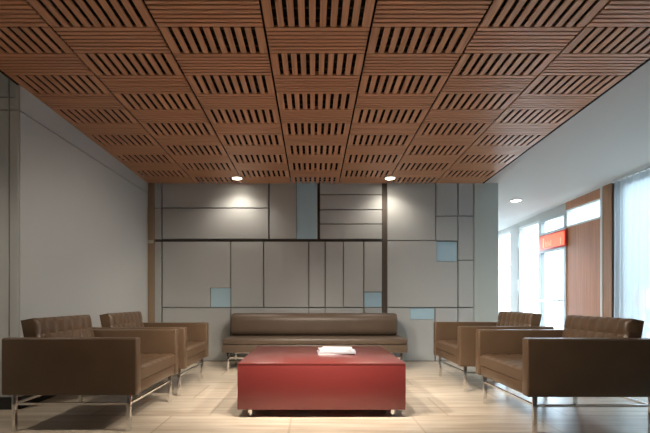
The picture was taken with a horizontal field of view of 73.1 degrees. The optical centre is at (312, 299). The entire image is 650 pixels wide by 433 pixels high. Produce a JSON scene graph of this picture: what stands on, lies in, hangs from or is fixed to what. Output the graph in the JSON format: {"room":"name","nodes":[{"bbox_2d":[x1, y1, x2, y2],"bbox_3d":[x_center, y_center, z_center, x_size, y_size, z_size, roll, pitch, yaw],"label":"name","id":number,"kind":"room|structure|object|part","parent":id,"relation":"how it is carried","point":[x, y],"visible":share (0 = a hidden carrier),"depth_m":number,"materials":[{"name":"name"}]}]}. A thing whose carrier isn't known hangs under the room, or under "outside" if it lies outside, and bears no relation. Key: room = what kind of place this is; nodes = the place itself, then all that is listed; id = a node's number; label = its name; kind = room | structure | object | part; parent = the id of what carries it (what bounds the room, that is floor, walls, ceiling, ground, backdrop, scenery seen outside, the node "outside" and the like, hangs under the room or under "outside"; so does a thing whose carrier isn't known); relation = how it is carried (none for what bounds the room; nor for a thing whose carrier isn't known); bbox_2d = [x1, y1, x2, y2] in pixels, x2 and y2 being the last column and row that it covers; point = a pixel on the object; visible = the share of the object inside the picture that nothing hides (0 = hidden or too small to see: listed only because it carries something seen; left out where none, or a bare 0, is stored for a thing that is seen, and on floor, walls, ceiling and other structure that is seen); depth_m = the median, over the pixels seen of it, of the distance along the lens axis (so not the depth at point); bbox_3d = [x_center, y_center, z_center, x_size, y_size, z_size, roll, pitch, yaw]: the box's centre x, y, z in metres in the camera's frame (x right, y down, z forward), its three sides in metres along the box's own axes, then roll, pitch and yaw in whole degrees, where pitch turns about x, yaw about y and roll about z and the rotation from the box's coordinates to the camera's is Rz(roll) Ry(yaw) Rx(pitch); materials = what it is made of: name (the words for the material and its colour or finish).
{"room":"lobby","nodes":[
{"label":"lobby","id":0,"kind":"room"},
{"bbox_2d":[0,73,18,396],"bbox_3d":[-3.286,-0.595,3.590,1.828,2.950,0.140,0,0,0],"label":"wall","id":1,"kind":"structure","parent":0,"point":[9,118],"depth_m":3.52,"materials":[{"name":"grey paint"}]},
{"bbox_3d":[-3.324,-0.371,3.538,1.753,2.302,0.036,0,0,0],"label":"panel","id":2,"kind":"part","parent":1,"relation":"part of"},
{"bbox_3d":[-3.324,-1.853,3.538,1.753,0.435,0.036,0,0,0],"label":"panel","id":3,"kind":"part","parent":1,"relation":"part of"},
{"bbox_3d":[-3.324,-1.579,3.538,1.753,0.093,0.036,0,0,0],"label":"panel","id":4,"kind":"part","parent":1,"relation":"part of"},
{"bbox_2d":[0,397,18,409],"bbox_3d":[-3.284,0.830,3.531,1.832,0.100,0.038,0,0,0],"label":"baseboard","id":5,"kind":"structure","parent":1,"relation":"attached to","point":[5,402],"depth_m":3.51,"materials":[{"name":"black rubber"}]},
{"bbox_3d":[-2.405,-1.853,3.538,0.065,0.435,0.036,0,0,0],"label":"panel","id":6,"kind":"part","parent":1,"relation":"part of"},
{"bbox_3d":[-2.405,-1.579,3.538,0.065,0.093,0.036,0,0,0],"label":"panel","id":7,"kind":"part","parent":1,"relation":"part of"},
{"bbox_3d":[-2.405,-0.371,3.538,0.065,2.302,0.036,0,0,0],"label":"panel","id":8,"kind":"part","parent":1,"relation":"part of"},
{"bbox_2d":[14,85,147,396],"bbox_3d":[-2.440,-0.450,4.928,0.160,2.660,2.797,0,0,0],"label":"wall","id":9,"kind":"structure","parent":0,"point":[83,213],"depth_m":4.33,"materials":[{"name":"grey paint"}]},
{"bbox_2d":[19,395,56,408],"bbox_3d":[-2.378,0.830,4.883,0.044,0.100,2.707,0,0,0],"label":"baseboard","id":10,"kind":"structure","parent":9,"relation":"attached to","point":[43,397],"depth_m":3.69,"materials":[{"name":"black rubber"}]},
{"bbox_3d":[-2.383,-1.645,4.901,0.046,0.230,2.742,0,0,0],"label":"panel","id":11,"kind":"part","parent":9,"relation":"part of","materials":[{"name":"grey paint"}]},
{"bbox_2d":[155,178,473,360],"bbox_3d":[-0.061,-0.495,6.357,4.737,2.750,0.160,0,0,0],"label":"wall","id":12,"kind":"structure","parent":0,"point":[406,250],"depth_m":6.28,"materials":[{"name":"grey paint"}]},
{"bbox_2d":[148,183,154,321],"bbox_3d":[-2.314,-0.400,6.274,0.079,2.560,0.066,0,0,0],"label":"trim","id":13,"kind":"structure","parent":12,"relation":"attached to","point":[151,186],"depth_m":6.25,"materials":[{"name":"brown metal"}]},
{"bbox_3d":[-2.223,0.018,6.295,0.095,1.699,0.036,0,0,0],"label":"panel","id":14,"kind":"part","parent":12,"relation":"part of","materials":[{"name":"grey paint"}]},
{"bbox_3d":[-2.223,-1.093,6.295,0.095,0.437,0.036,0,0,0],"label":"panel","id":15,"kind":"part","parent":12,"relation":"part of","materials":[{"name":"grey paint"}]},
{"bbox_3d":[-2.223,-1.512,6.295,0.095,0.372,0.036,0,0,0],"label":"panel","id":16,"kind":"part","parent":12,"relation":"part of","materials":[{"name":"grey paint"}]},
{"bbox_3d":[-1.672,0.491,6.295,0.966,0.753,0.036,0,0,0],"label":"panel","id":17,"kind":"part","parent":12,"relation":"part of","materials":[{"name":"grey paint"}]},
{"bbox_3d":[-1.672,-0.367,6.295,0.966,0.934,0.036,0,0,0],"label":"panel","id":18,"kind":"part","parent":12,"relation":"part of","materials":[{"name":"grey paint"}]},
{"bbox_3d":[-1.400,-1.095,6.295,1.510,0.430,0.036,0,0,0],"label":"panel","id":19,"kind":"part","parent":12,"relation":"part of","materials":[{"name":"grey paint"}]},
{"bbox_3d":[-1.400,-1.512,6.295,1.510,0.370,0.036,0,0,0],"label":"panel","id":20,"kind":"part","parent":12,"relation":"part of","materials":[{"name":"grey paint"}]},
{"bbox_3d":[-0.943,-0.367,6.295,0.453,0.934,0.036,0,0,0],"label":"panel","id":21,"kind":"part","parent":12,"relation":"part of","materials":[{"name":"grey paint"}]},
{"bbox_3d":[-0.620,0.491,6.295,1.099,0.753,0.036,0,0,0],"label":"panel","id":22,"kind":"part","parent":12,"relation":"part of","materials":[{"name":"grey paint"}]},
{"bbox_3d":[-0.431,-1.289,6.295,0.376,0.818,0.036,0,0,0],"label":"panel","id":23,"kind":"part","parent":12,"relation":"part of","materials":[{"name":"grey paint"}]},
{"bbox_3d":[-0.385,-0.367,6.295,0.629,0.934,0.036,0,0,0],"label":"panel","id":24,"kind":"part","parent":12,"relation":"part of","materials":[{"name":"grey paint"}]},
{"bbox_3d":[-0.086,-1.289,6.301,0.298,0.818,0.024,0,0,0],"label":"blue panel","id":25,"kind":"part","parent":12,"relation":"part of","materials":[{"name":"blue"}]},
{"bbox_3d":[0.057,0.491,6.295,0.219,0.753,0.036,0,0,0],"label":"panel","id":26,"kind":"part","parent":12,"relation":"part of","materials":[{"name":"grey paint"}]},
{"bbox_3d":[0.057,-0.367,6.295,0.219,0.934,0.036,0,0,0],"label":"panel","id":27,"kind":"part","parent":12,"relation":"part of","materials":[{"name":"grey paint"}]},
{"bbox_3d":[0.307,-0.367,6.295,0.246,0.934,0.036,0,0,0],"label":"panel","id":28,"kind":"part","parent":12,"relation":"part of","materials":[{"name":"grey paint"}]},
{"bbox_3d":[0.451,0.491,6.295,0.536,0.753,0.036,0,0,0],"label":"panel","id":29,"kind":"part","parent":12,"relation":"part of","materials":[{"name":"grey paint"}]},
{"bbox_3d":[0.545,-0.981,6.295,0.883,0.202,0.036,0,0,0],"label":"panel","id":30,"kind":"part","parent":12,"relation":"part of","materials":[{"name":"grey paint"}]},
{"bbox_3d":[0.545,-1.192,6.295,0.883,0.192,0.036,0,0,0],"label":"panel","id":31,"kind":"part","parent":12,"relation":"part of","materials":[{"name":"grey paint"}]},
{"bbox_3d":[0.545,-1.403,6.295,0.883,0.201,0.036,0,0,0],"label":"panel","id":32,"kind":"part","parent":12,"relation":"part of","materials":[{"name":"grey paint"}]},
{"bbox_3d":[0.545,-1.608,6.295,0.883,0.180,0.036,0,0,0],"label":"panel","id":33,"kind":"part","parent":12,"relation":"part of","materials":[{"name":"grey paint"}]},
{"bbox_3d":[0.582,-0.367,6.295,0.275,0.934,0.036,0,0,0],"label":"panel","id":34,"kind":"part","parent":12,"relation":"part of","materials":[{"name":"grey paint"}]},
{"bbox_3d":[0.861,0.491,6.295,0.249,0.753,0.036,0,0,0],"label":"panel","id":35,"kind":"part","parent":12,"relation":"part of","materials":[{"name":"grey paint"}]},
{"bbox_3d":[0.861,-0.477,6.295,0.249,0.714,0.036,0,0,0],"label":"panel","id":36,"kind":"part","parent":12,"relation":"part of","materials":[{"name":"grey paint"}]},
{"bbox_3d":[1.406,0.491,6.295,0.674,0.753,0.036,0,0,0],"label":"panel","id":37,"kind":"part","parent":12,"relation":"part of","materials":[{"name":"grey paint"}]},
{"bbox_3d":[1.410,-1.278,6.295,0.682,0.839,0.036,0,0,0],"label":"panel","id":38,"kind":"part","parent":12,"relation":"part of","materials":[{"name":"grey paint"}]},
{"bbox_3d":[1.569,-0.373,6.295,1.000,0.946,0.036,0,0,0],"label":"panel","id":39,"kind":"part","parent":12,"relation":"part of","materials":[{"name":"grey paint"}]},
{"bbox_3d":[1.916,0.491,6.295,0.307,0.753,0.036,0,0,0],"label":"panel","id":40,"kind":"part","parent":12,"relation":"part of","materials":[{"name":"grey paint"}]},
{"bbox_3d":[1.918,-1.026,6.295,0.302,0.338,0.036,0,0,0],"label":"panel","id":41,"kind":"part","parent":12,"relation":"part of","materials":[{"name":"grey paint"}]},
{"bbox_3d":[1.918,-1.454,6.295,0.302,0.488,0.036,0,0,0],"label":"panel","id":42,"kind":"part","parent":12,"relation":"part of","materials":[{"name":"grey paint"}]},
{"bbox_3d":[2.194,0.491,6.295,0.215,0.753,0.036,0,0,0],"label":"panel","id":43,"kind":"part","parent":12,"relation":"part of","materials":[{"name":"grey paint"}]},
{"bbox_3d":[2.194,-0.232,6.295,0.215,0.659,0.036,0,0,0],"label":"panel","id":44,"kind":"part","parent":12,"relation":"part of","materials":[{"name":"grey paint"}]},
{"bbox_3d":[2.194,-0.886,6.295,0.215,0.619,0.036,0,0,0],"label":"panel","id":45,"kind":"part","parent":12,"relation":"part of","materials":[{"name":"grey paint"}]},
{"bbox_3d":[2.194,-1.454,6.295,0.215,0.488,0.036,0,0,0],"label":"panel","id":46,"kind":"part","parent":12,"relation":"part of","materials":[{"name":"grey paint"}]},
{"bbox_2d":[0,324,647,432],"bbox_3d":[2.650,0.950,4.850,13.700,0.140,22.900,0,0,0],"label":"floor","id":47,"kind":"structure","parent":0,"point":[434,403],"depth_m":3.40,"materials":[{"name":"beige wood"}]},
{"bbox_2d":[2,315,178,430],"bbox_3d":[-1.619,0.502,3.360,0.900,0.756,0.920,0,0,0],"label":"armchair","id":48,"kind":"object","parent":47,"relation":"on","point":[61,355],"visible":1,"depth_m":2.90,"materials":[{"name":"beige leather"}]},
{"bbox_3d":[-2.004,0.756,2.942,0.026,0.247,0.026,0,0,0],"label":"leg","id":49,"kind":"part","parent":48,"relation":"part of","materials":[{"name":"silver metal"}]},
{"bbox_3d":[-1.910,0.301,3.360,0.167,0.355,0.748,0,0,0],"label":"backrest","id":50,"kind":"part","parent":48,"relation":"part of","materials":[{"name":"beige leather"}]},
{"bbox_3d":[-1.619,0.443,2.941,0.900,0.382,0.082,0,0,0],"label":"armrest","id":51,"kind":"part","parent":48,"relation":"part of","materials":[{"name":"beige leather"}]},
{"bbox_3d":[-1.620,0.697,3.360,0.786,0.014,0.854,0,0,0],"label":"under frame","id":52,"kind":"part","parent":48,"relation":"part of","materials":[{"name":"silver metal"}]},
{"bbox_3d":[-1.236,0.756,2.942,0.026,0.247,0.026,0,0,0],"label":"leg","id":53,"kind":"part","parent":48,"relation":"part of","materials":[{"name":"silver metal"}]},
{"bbox_3d":[-1.619,0.443,3.779,0.900,0.382,0.082,0,0,0],"label":"armrest","id":54,"kind":"part","parent":48,"relation":"part of","materials":[{"name":"beige leather"}]},
{"bbox_3d":[-1.575,0.591,3.360,0.788,0.082,0.752,0,0,0],"label":"seat","id":55,"kind":"part","parent":48,"relation":"part of","materials":[{"name":"beige leather"}]},
{"bbox_2d":[141,354,174,379],"bbox_3d":[-1.525,0.499,3.360,0.700,0.093,0.748,0,0,0],"label":"seat cushion","id":56,"kind":"object","parent":48,"relation":"on","point":[152,365],"depth_m":3.36,"materials":[{"name":"beige leather"}]},
{"bbox_3d":[-1.236,0.756,3.778,0.026,0.247,0.026,0,0,0],"label":"leg","id":57,"kind":"part","parent":48,"relation":"part of","materials":[{"name":"silver metal"}]},
{"bbox_2d":[92,311,208,395],"bbox_3d":[-1.619,0.502,4.460,0.900,0.756,0.920,0,0,0],"label":"armchair","id":58,"kind":"object","parent":47,"relation":"on","point":[193,336],"visible":0.4,"depth_m":4.42,"materials":[{"name":"beige leather"}]},
{"bbox_3d":[-1.910,0.301,4.460,0.167,0.355,0.748,0,0,0],"label":"backrest","id":59,"kind":"part","parent":58,"relation":"part of","materials":[{"name":"beige leather"}]},
{"bbox_3d":[-1.619,0.443,4.041,0.900,0.382,0.082,0,0,0],"label":"armrest","id":60,"kind":"part","parent":58,"relation":"part of","materials":[{"name":"beige leather"}]},
{"bbox_3d":[-1.619,0.443,4.879,0.900,0.382,0.082,0,0,0],"label":"armrest","id":61,"kind":"part","parent":58,"relation":"part of","materials":[{"name":"beige leather"}]},
{"bbox_3d":[-1.236,0.756,4.042,0.026,0.247,0.026,0,0,0],"label":"leg","id":62,"kind":"part","parent":58,"relation":"part of","materials":[{"name":"silver metal"}]},
{"bbox_3d":[-1.620,0.697,4.460,0.786,0.014,0.854,0,0,0],"label":"under frame","id":63,"kind":"part","parent":58,"relation":"part of","materials":[{"name":"silver metal"}]},
{"bbox_3d":[-1.575,0.591,4.460,0.788,0.082,0.752,0,0,0],"label":"seat","id":64,"kind":"part","parent":58,"relation":"part of","materials":[{"name":"beige leather"}]},
{"bbox_2d":[187,341,206,357],"bbox_3d":[-1.525,0.499,4.460,0.700,0.093,0.748,0,0,0],"label":"seat cushion","id":65,"kind":"object","parent":58,"relation":"on","point":[194,348],"depth_m":4.49,"materials":[{"name":"beige leather"}]},
{"bbox_3d":[-1.236,0.756,4.878,0.026,0.247,0.026,0,0,0],"label":"leg","id":66,"kind":"part","parent":58,"relation":"part of","materials":[{"name":"silver metal"}]},
{"bbox_2d":[222,313,407,370],"bbox_3d":[0.022,0.530,5.763,2.295,0.700,0.725,0,0,0],"label":"sofa","id":67,"kind":"object","parent":47,"relation":"on","point":[249,331],"visible":0.83,"depth_m":5.80,"materials":[{"name":"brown leather"}]},
{"bbox_3d":[-1.055,0.765,5.450,0.028,0.229,0.028,0,0,0],"label":"leg","id":68,"kind":"part","parent":67,"relation":"part of","materials":[{"name":"silver metal"}]},
{"bbox_3d":[0.022,0.722,5.725,2.175,0.016,0.570,0,0,0],"label":"under frame","id":69,"kind":"part","parent":67,"relation":"part of","materials":[{"name":"silver metal"}]},
{"bbox_2d":[222,335,406,343],"bbox_3d":[0.022,0.512,5.730,2.295,0.075,0.660,0,0,0],"label":"seat cushion","id":70,"kind":"object","parent":67,"relation":"on","point":[233,339],"depth_m":5.40,"materials":[{"name":"brown leather"}]},
{"bbox_3d":[0.018,0.330,5.963,2.210,0.300,0.325,0,0,0],"label":"backrest","id":71,"kind":"part","parent":67,"relation":"part of","materials":[{"name":"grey leather"}]},
{"bbox_3d":[0.022,0.602,5.733,2.295,0.100,0.654,0,0,0],"label":"seat","id":72,"kind":"part","parent":67,"relation":"part of","materials":[{"name":"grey leather"}]},
{"bbox_2d":[237,346,405,415],"bbox_3d":[0.064,0.676,3.873,1.256,0.408,1.214,0,0,0],"label":"coffee table","id":73,"kind":"object","parent":47,"relation":"on","point":[268,377],"visible":1,"depth_m":3.27,"materials":[{"name":"red leather"}]},
{"bbox_2d":[317,350,355,354],"bbox_3d":[0.205,0.465,3.900,0.330,0.013,0.250,0,0,-2],"label":"magazine","id":74,"kind":"object","parent":73,"relation":"on","point":[317,350],"visible":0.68,"depth_m":3.78,"materials":[{"name":"grey paper"}]},
{"bbox_2d":[319,349,355,352],"bbox_3d":[0.215,0.453,3.890,0.320,0.011,0.240,0,0,3],"label":"magazine","id":75,"kind":"object","parent":74,"relation":"on","point":[354,349],"visible":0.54,"depth_m":3.77,"materials":[{"name":"white paper"}]},
{"bbox_2d":[318,348,354,351],"bbox_3d":[0.205,0.442,3.900,0.300,0.011,0.230,0,0,-3],"label":"magazine","id":76,"kind":"object","parent":75,"relation":"on","point":[352,350],"visible":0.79,"depth_m":3.79,"materials":[{"name":"grey paper"}]},
{"bbox_2d":[320,346,351,349],"bbox_3d":[0.212,0.431,3.910,0.270,0.009,0.220,0,0,7],"label":"magazine","id":77,"kind":"object","parent":76,"relation":"on","point":[323,347],"visible":1,"depth_m":3.85,"materials":[{"name":"grey paper"}]},
{"bbox_2d":[434,311,553,391],"bbox_3d":[1.844,0.502,4.620,0.900,0.756,0.920,0,0,0],"label":"armchair","id":78,"kind":"object","parent":47,"relation":"on","point":[455,342],"visible":0.41,"depth_m":4.38,"materials":[{"name":"beige leather"}]},
{"bbox_3d":[1.461,0.756,5.038,0.026,0.247,0.026,0,0,0],"label":"leg","id":79,"kind":"part","parent":78,"relation":"part of","materials":[{"name":"silver metal"}]},
{"bbox_2d":[436,340,456,355],"bbox_3d":[1.750,0.499,4.620,0.700,0.093,0.748,0,0,0],"label":"seat cushion","id":80,"kind":"object","parent":78,"relation":"on","point":[448,347],"depth_m":4.65,"materials":[{"name":"beige leather"}]},
{"bbox_3d":[1.800,0.591,4.620,0.788,0.082,0.752,0,0,0],"label":"seat","id":81,"kind":"part","parent":78,"relation":"part of","materials":[{"name":"beige leather"}]},
{"bbox_3d":[1.845,0.697,4.620,0.786,0.014,0.854,0,0,0],"label":"under frame","id":82,"kind":"part","parent":78,"relation":"part of","materials":[{"name":"silver metal"}]},
{"bbox_3d":[1.461,0.756,4.202,0.026,0.247,0.026,0,0,0],"label":"leg","id":83,"kind":"part","parent":78,"relation":"part of","materials":[{"name":"silver metal"}]},
{"bbox_3d":[1.844,0.443,5.039,0.900,0.382,0.082,0,0,0],"label":"armrest","id":84,"kind":"part","parent":78,"relation":"part of","materials":[{"name":"beige leather"}]},
{"bbox_3d":[1.844,0.443,4.201,0.900,0.382,0.082,0,0,0],"label":"armrest","id":85,"kind":"part","parent":78,"relation":"part of","materials":[{"name":"beige leather"}]},
{"bbox_3d":[2.135,0.301,4.620,0.167,0.355,0.748,0,0,0],"label":"backrest","id":86,"kind":"part","parent":78,"relation":"part of","materials":[{"name":"beige leather"}]},
{"bbox_2d":[476,315,649,432],"bbox_3d":[1.844,0.502,3.305,0.900,0.756,0.920,0,0,0],"label":"armchair","id":87,"kind":"object","parent":47,"relation":"on","point":[592,356],"visible":1,"depth_m":2.85,"materials":[{"name":"beige leather"}]},
{"bbox_3d":[1.461,0.756,3.723,0.026,0.247,0.026,0,0,0],"label":"leg","id":88,"kind":"part","parent":87,"relation":"part of","materials":[{"name":"silver metal"}]},
{"bbox_2d":[480,354,521,380],"bbox_3d":[1.750,0.499,3.305,0.700,0.093,0.748,0,0,0],"label":"seat cushion","id":89,"kind":"object","parent":87,"relation":"on","point":[509,366],"depth_m":3.32,"materials":[{"name":"beige leather"}]},
{"bbox_3d":[1.800,0.591,3.305,0.788,0.082,0.752,0,0,0],"label":"seat","id":90,"kind":"part","parent":87,"relation":"part of","materials":[{"name":"beige leather"}]},
{"bbox_3d":[1.844,0.443,3.724,0.900,0.382,0.082,0,0,0],"label":"armrest","id":91,"kind":"part","parent":87,"relation":"part of","materials":[{"name":"beige leather"}]},
{"bbox_3d":[1.461,0.756,2.887,0.026,0.247,0.026,0,0,0],"label":"leg","id":92,"kind":"part","parent":87,"relation":"part of","materials":[{"name":"silver metal"}]},
{"bbox_3d":[1.845,0.697,3.305,0.786,0.014,0.854,0,0,0],"label":"under frame","id":93,"kind":"part","parent":87,"relation":"part of","materials":[{"name":"silver metal"}]},
{"bbox_3d":[2.229,0.756,3.723,0.026,0.247,0.026,0,0,0],"label":"leg","id":94,"kind":"part","parent":87,"relation":"part of","materials":[{"name":"silver metal"}]},
{"bbox_3d":[1.844,0.443,2.886,0.900,0.382,0.082,0,0,0],"label":"armrest","id":95,"kind":"part","parent":87,"relation":"part of","materials":[{"name":"beige leather"}]},
{"bbox_3d":[2.135,0.301,3.305,0.167,0.355,0.748,0,0,0],"label":"backrest","id":96,"kind":"part","parent":87,"relation":"part of","materials":[{"name":"beige leather"}]},
{"bbox_3d":[2.229,0.756,2.887,0.026,0.247,0.026,0,0,0],"label":"leg","id":97,"kind":"part","parent":87,"relation":"part of","materials":[{"name":"silver metal"}]},
{"bbox_2d":[600,183,611,316],"bbox_3d":[4.322,-0.430,6.355,0.156,2.620,0.240,0,0,0],"label":"trim","id":98,"kind":"structure","parent":47,"relation":"on","point":[605,191],"depth_m":6.34,"materials":[{"name":"brown wood"}]},
{"bbox_2d":[612,183,613,316],"bbox_3d":[4.330,-0.430,6.188,0.140,2.620,0.095,0,0,0],"label":"trim","id":99,"kind":"structure","parent":47,"relation":"on","point":[612,183],"depth_m":6.22,"materials":[{"name":"black wood"}]},
{"bbox_2d":[0,0,649,183],"bbox_3d":[0.030,-1.817,2.349,4.820,0.304,7.897,0,0,0],"label":"ceiling","id":100,"kind":"structure","parent":0,"point":[258,91],"depth_m":3.43,"materials":[{"name":"brown wood"}]},
{"bbox_2d":[231,175,242,179],"bbox_3d":[-1.044,-1.681,6.015,0.160,0.030,0.160,0,0,0],"label":"recessed light","id":101,"kind":"object","parent":100,"relation":"in","point":[233,177],"visible":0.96,"depth_m":6.01,"materials":[{"name":"white glass"}]},
{"bbox_2d":[384,175,395,179],"bbox_3d":[1.057,-1.681,6.015,0.160,0.030,0.160,0,0,0],"label":"recessed light","id":102,"kind":"object","parent":100,"relation":"in","point":[391,177],"visible":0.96,"depth_m":6.01,"materials":[{"name":"white"}]},
{"bbox_2d":[473,183,497,321],"bbox_3d":[2.480,-0.430,6.522,0.342,2.620,0.510,0,0,0],"label":"wall pier","id":103,"kind":"object","parent":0,"point":[485,216],"visible":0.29,"depth_m":6.27,"materials":[{"name":"grey paint"}]},
{"bbox_2d":[498,203,571,234],"bbox_3d":[4.340,-1.613,8.860,0.120,0.215,2.880,0,0,0],"label":"wall","id":104,"kind":"structure","parent":0,"point":[559,209],"depth_m":8.28,"materials":[{"name":"grey paint"}]},
{"bbox_2d":[498,231,509,313],"bbox_3d":[4.330,-0.312,9.900,0.060,2.385,0.800,0,0,0],"label":"window","id":105,"kind":"structure","parent":104,"relation":"in","point":[506,233],"depth_m":10.26,"materials":[{"name":"white paint"}]},
{"bbox_2d":[510,226,518,311],"bbox_3d":[4.325,-0.330,9.310,0.110,2.420,0.380,0,0,0],"label":"window","id":106,"kind":"structure","parent":104,"relation":"attached to","point":[514,232],"depth_m":9.28,"materials":[{"name":"white glass"}]},
{"bbox_2d":[518,221,538,313],"bbox_3d":[4.309,-0.312,8.700,0.102,2.385,0.840,0,0,0],"label":"door","id":107,"kind":"structure","parent":104,"relation":"in","point":[520,236],"depth_m":9.07,"materials":[{"name":"white paint"}]},
{"bbox_2d":[539,211,566,325],"bbox_3d":[4.305,-0.312,7.845,0.110,2.385,0.870,0,0,0],"label":"door","id":108,"kind":"structure","parent":104,"relation":"in","point":[542,222],"depth_m":8.16,"materials":[{"name":"grey metal"}]},
{"bbox_2d":[540,229,566,251],"bbox_3d":[4.263,-1.055,7.800,0.033,0.290,0.850,0,0,0],"label":"door sign","id":109,"kind":"object","parent":108,"relation":"attached to","point":[557,239],"visible":1,"depth_m":7.74,"materials":[{"name":"red plastic"}]},
{"bbox_2d":[566,189,599,316],"bbox_3d":[4.317,-0.435,6.940,0.085,2.610,0.940,0,0,0],"label":"door","id":110,"kind":"structure","parent":104,"relation":"in","point":[583,238],"depth_m":6.95,"materials":[{"name":"brown wood"}]},
{"bbox_3d":[4.315,-1.370,6.940,0.070,0.300,0.940,0,0,0],"label":"transom frame","id":111,"kind":"part","parent":110,"relation":"part of","materials":[{"name":"white glass"}]},
{"bbox_2d":[485,61,649,230],"bbox_3d":[3.421,-1.782,4.400,1.959,0.414,12.000,0,0,0],"label":"ceiling","id":112,"kind":"structure","parent":0,"point":[607,141],"depth_m":5.14,"materials":[{"name":"grey paint"}]},
{"bbox_2d":[510,199,521,201],"bbox_3d":[3.360,-1.652,7.250,0.186,0.030,0.186,0,0,0],"label":"recessed light","id":113,"kind":"object","parent":112,"relation":"in","point":[514,200],"visible":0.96,"depth_m":7.23,"materials":[{"name":"white"}]},
{"bbox_2d":[612,166,649,337],"bbox_3d":[4.195,-0.400,4.290,0.062,2.520,3.680,0,0,0],"label":"sheer curtain","id":114,"kind":"object","parent":112,"relation":"hanging from","point":[631,191],"visible":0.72,"depth_m":5.72,"materials":[{"name":"white fabric"}]},
{"label":"outside","id":115,"kind":"structure","parent":0,"visible":0},
{"bbox_2d":[558,202,599,323],"bbox_3d":[9.650,-1.570,5.500,0.300,5.100,23.000,0,0,0],"label":"window","id":116,"kind":"structure","parent":115,"point":[591,211],"depth_m":16.61,"materials":[{"name":"white glass"}]}
]}

